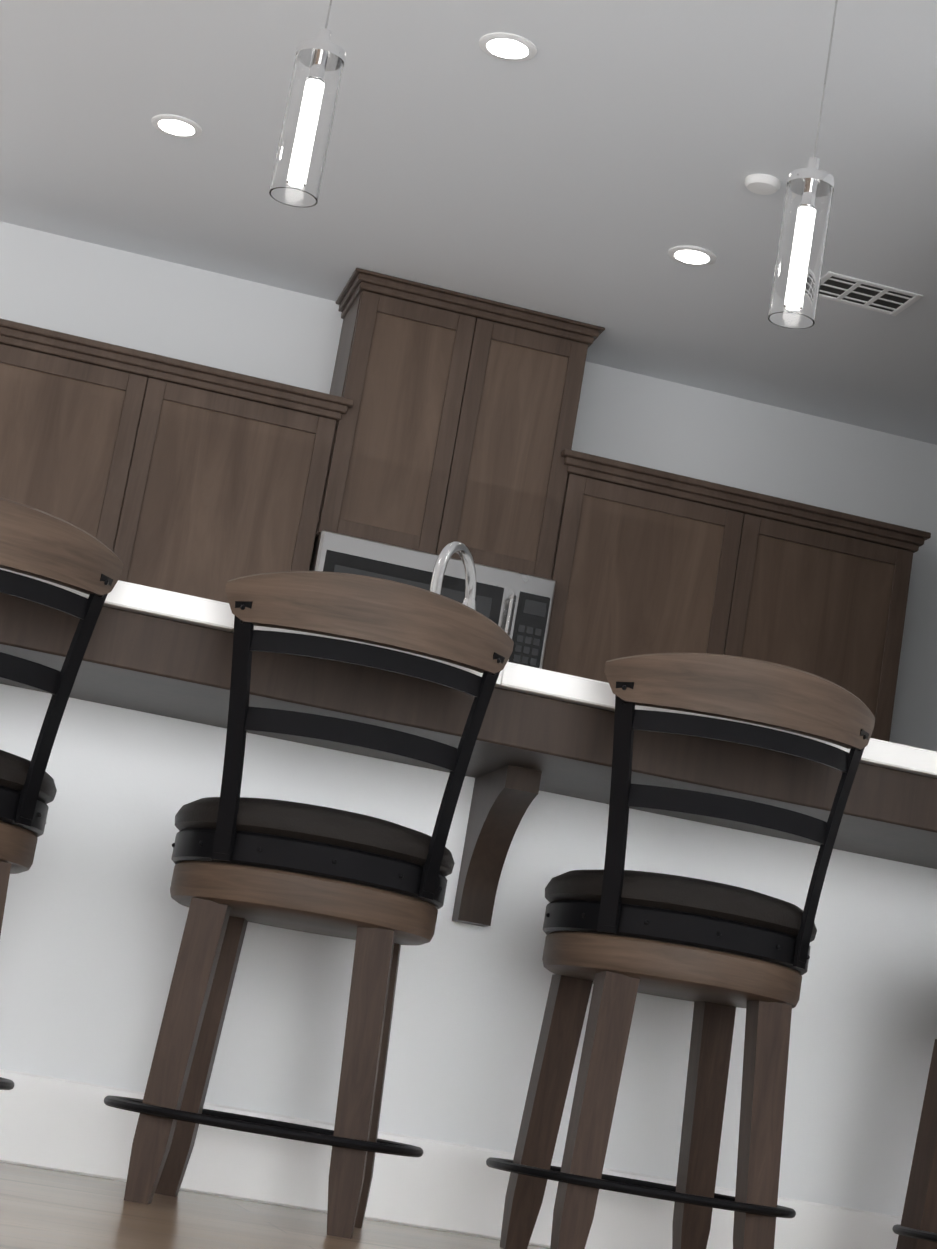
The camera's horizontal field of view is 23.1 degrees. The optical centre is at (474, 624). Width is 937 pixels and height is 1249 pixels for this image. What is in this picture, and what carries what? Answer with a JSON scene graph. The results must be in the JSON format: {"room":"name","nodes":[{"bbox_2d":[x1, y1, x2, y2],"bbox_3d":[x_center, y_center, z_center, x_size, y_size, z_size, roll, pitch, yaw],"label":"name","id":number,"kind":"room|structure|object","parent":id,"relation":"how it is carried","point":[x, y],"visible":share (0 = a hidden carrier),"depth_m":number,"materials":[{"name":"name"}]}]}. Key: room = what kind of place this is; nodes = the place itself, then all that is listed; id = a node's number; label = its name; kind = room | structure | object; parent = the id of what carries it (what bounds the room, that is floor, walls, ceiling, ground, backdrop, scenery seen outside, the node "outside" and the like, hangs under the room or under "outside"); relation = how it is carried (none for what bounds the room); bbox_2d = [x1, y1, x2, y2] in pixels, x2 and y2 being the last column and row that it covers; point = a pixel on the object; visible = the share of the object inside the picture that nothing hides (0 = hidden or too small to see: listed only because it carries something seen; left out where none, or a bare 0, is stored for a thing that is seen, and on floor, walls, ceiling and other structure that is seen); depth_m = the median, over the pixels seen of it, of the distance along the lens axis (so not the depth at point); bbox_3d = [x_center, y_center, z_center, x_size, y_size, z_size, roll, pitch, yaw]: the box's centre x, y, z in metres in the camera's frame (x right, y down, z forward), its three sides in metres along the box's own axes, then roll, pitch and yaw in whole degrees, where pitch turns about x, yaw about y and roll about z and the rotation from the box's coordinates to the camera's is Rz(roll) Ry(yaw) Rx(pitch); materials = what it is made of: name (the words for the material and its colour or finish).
{"room":"kitchen","nodes":[
{"label":"kitchen","id":0,"kind":"room"},
{"bbox_2d":[0,1162,549,1248],"bbox_3d":[-0.350,0.579,1.728,8.800,0.100,11.090,12,-12,-12],"label":"floor","id":1,"kind":"structure","parent":0,"point":[40,1208],"depth_m":3.22,"materials":[{"name":"brown wood"}]},
{"bbox_2d":[0,498,123,1089],"bbox_3d":[-0.881,0.312,3.497,0.503,0.966,0.534,12,-12,-12],"label":"stool","id":2,"kind":"object","parent":1,"relation":"on","point":[38,543],"visible":1,"depth_m":3.42,"materials":[{"name":"brown wood"}]},
{"bbox_2d":[104,571,513,1238],"bbox_3d":[-0.267,0.443,3.626,0.502,0.966,0.534,12,-12,-12],"label":"stool","id":3,"kind":"object","parent":1,"relation":"on","point":[374,887],"visible":1,"depth_m":3.47,"materials":[{"name":"brown wood"}]},
{"bbox_2d":[0,592,936,926],"bbox_3d":[-0.074,0.651,4.258,2.553,0.884,1.230,12,-12,-12],"label":"kitchen island","id":4,"kind":"object","parent":1,"relation":"on","point":[158,652],"depth_m":3.78,"materials":[{"name":"brown wood"}]},
{"bbox_2d":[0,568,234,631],"bbox_3d":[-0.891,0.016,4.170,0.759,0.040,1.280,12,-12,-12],"label":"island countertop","id":5,"kind":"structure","parent":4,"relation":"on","point":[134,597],"depth_m":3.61,"materials":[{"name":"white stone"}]},
{"bbox_2d":[496,662,936,775],"bbox_3d":[0.558,0.323,4.475,1.387,0.040,1.280,12,-12,-12],"label":"island countertop","id":6,"kind":"structure","parent":4,"relation":"on","point":[541,682],"depth_m":3.76,"materials":[{"name":"white stone"}]},
{"bbox_2d":[429,541,475,609],"bbox_3d":[-0.084,0.020,4.629,0.195,0.399,0.191,12,-12,-12],"label":"faucet","id":7,"kind":"object","parent":6,"relation":"on","point":[448,551],"visible":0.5,"depth_m":4.66,"materials":[{"name":"silver metal"}]},
{"bbox_2d":[486,653,874,1248],"bbox_3d":[0.327,0.569,3.752,0.503,0.966,0.534,12,-12,-12],"label":"stool","id":8,"kind":"object","parent":1,"relation":"on","point":[618,936],"visible":1,"depth_m":3.60,"materials":[{"name":"brown wood"}]},
{"bbox_2d":[892,1039,936,1248],"bbox_3d":[0.997,0.693,3.807,0.503,0.966,0.534,12,-12,-12],"label":"stool","id":9,"kind":"object","parent":1,"relation":"on","point":[916,1228],"visible":1,"depth_m":3.81,"materials":[{"name":"brown wood"}]},
{"bbox_2d":[0,684,936,1216],"bbox_3d":[-0.030,0.633,4.138,2.490,0.884,0.115,12,-12,-12],"label":"wall","id":10,"kind":"structure","parent":0,"point":[92,925],"depth_m":4.07,"materials":[{"name":"white paint"}]},
{"bbox_2d":[0,1069,901,1248],"bbox_3d":[-0.077,0.976,4.002,2.511,0.150,0.022,12,-12,-12],"label":"baseboard","id":11,"kind":"structure","parent":10,"relation":"attached to","point":[65,1125],"depth_m":3.95,"materials":[{"name":"white paint"}]},
{"bbox_2d":[0,0,936,444],"bbox_3d":[0.109,-2.163,2.308,8.800,0.100,11.090,12,-12,-12],"label":"ceiling","id":12,"kind":"structure","parent":0,"point":[592,162],"depth_m":6.32,"materials":[{"name":"white paint"}]},
{"bbox_2d":[151,114,201,137],"bbox_3d":[-0.833,-1.395,6.423,0.144,0.006,0.144,12,-12,-12],"label":"recessed light","id":13,"kind":"object","parent":12,"relation":"in","point":[176,126],"visible":1,"depth_m":6.41,"materials":[{"name":"white paint"}]},
{"bbox_2d":[269,0,345,207],"bbox_3d":[-0.275,-1.251,4.500,0.128,0.890,0.128,12,-12,-12],"label":"pendant light","id":14,"kind":"object","parent":12,"relation":"hanging from","point":[303,144],"visible":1,"depth_m":4.41,"materials":[{"name":"clear glass"}]},
{"bbox_2d":[479,32,536,61],"bbox_3d":[0.082,-1.412,5.614,0.144,0.006,0.144,12,-12,-12],"label":"recessed light","id":15,"kind":"object","parent":12,"relation":"in","point":[507,46],"visible":1,"depth_m":5.60,"materials":[{"name":"white paint"}]},
{"bbox_2d":[668,245,716,265],"bbox_3d":[0.640,-1.082,6.734,0.144,0.006,0.144,12,-12,-12],"label":"recessed light","id":16,"kind":"object","parent":12,"relation":"in","point":[691,255],"visible":1,"depth_m":6.72,"materials":[{"name":"white paint"}]},
{"bbox_2d":[745,173,780,194],"bbox_3d":[0.772,-1.176,6.141,0.096,0.024,0.096,12,-12,-12],"label":"smoke detector","id":17,"kind":"object","parent":12,"relation":"attached to","point":[763,184],"visible":0.96,"depth_m":6.12,"materials":[{"name":"white plastic"}]},
{"bbox_2d":[768,0,837,328],"bbox_3d":[0.710,-1.041,4.708,0.128,0.890,0.128,12,-12,-12],"label":"pendant light","id":18,"kind":"object","parent":12,"relation":"hanging from","point":[801,248],"visible":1,"depth_m":4.62,"materials":[{"name":"clear glass"}]},
{"bbox_2d":[819,271,922,315],"bbox_3d":[1.153,-0.981,6.807,0.300,0.006,0.200,12,-12,-12],"label":"ceiling vent","id":19,"kind":"object","parent":12,"relation":"in","point":[860,293],"visible":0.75,"depth_m":6.80,"materials":[{"name":"white metal"}]},
{"bbox_2d":[0,221,936,750],"bbox_3d":[-1.423,0.101,7.271,8.550,2.740,0.120,12,-12,-12],"label":"wall","id":20,"kind":"structure","parent":0,"point":[50,281],"depth_m":7.82,"materials":[{"name":"white paint"}]},
{"bbox_2d":[0,328,175,582],"bbox_3d":[-1.377,-0.409,7.132,0.665,0.851,0.331,12,-12,-12],"label":"upper cabinet","id":21,"kind":"object","parent":20,"relation":"attached to","point":[80,428],"depth_m":7.03,"materials":[{"name":"brown wood"}]},
{"bbox_2d":[132,368,343,602],"bbox_3d":[-0.852,-0.298,7.243,0.664,0.851,0.331,12,-12,-12],"label":"upper cabinet","id":22,"kind":"object","parent":20,"relation":"attached to","point":[242,478],"depth_m":7.13,"materials":[{"name":"brown wood"}]},
{"bbox_2d":[324,276,499,559],"bbox_3d":[-0.249,-0.618,7.446,0.442,0.835,0.331,12,-12,-12],"label":"upper cabinet","id":23,"kind":"object","parent":20,"relation":"attached to","point":[436,420],"depth_m":7.30,"materials":[{"name":"brown wood"}]},
{"bbox_2d":[309,530,555,668],"bbox_3d":[-0.180,0.020,7.288,0.761,0.432,0.460,12,-12,-12],"label":"microwave","id":24,"kind":"object","parent":23,"relation":"attached to","point":[516,607],"visible":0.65,"depth_m":7.15,"materials":[{"name":"silver metal"}]},
{"bbox_2d":[460,308,595,587],"bbox_3d":[0.062,-0.552,7.512,0.441,0.835,0.331,12,-12,-12],"label":"upper cabinet","id":25,"kind":"object","parent":20,"relation":"attached to","point":[526,461],"depth_m":7.38,"materials":[{"name":"brown wood"}]},
{"bbox_2d":[542,460,767,682],"bbox_3d":[0.520,-0.007,7.532,0.664,0.851,0.331,12,-12,-12],"label":"upper cabinet","id":26,"kind":"object","parent":20,"relation":"attached to","point":[647,566],"depth_m":7.41,"materials":[{"name":"brown wood"}]},
{"bbox_2d":[748,504,923,741],"bbox_3d":[1.044,0.104,7.643,0.665,0.851,0.331,12,-12,-12],"label":"upper cabinet","id":27,"kind":"object","parent":20,"relation":"attached to","point":[832,596],"depth_m":7.54,"materials":[{"name":"brown wood"}]}
]}

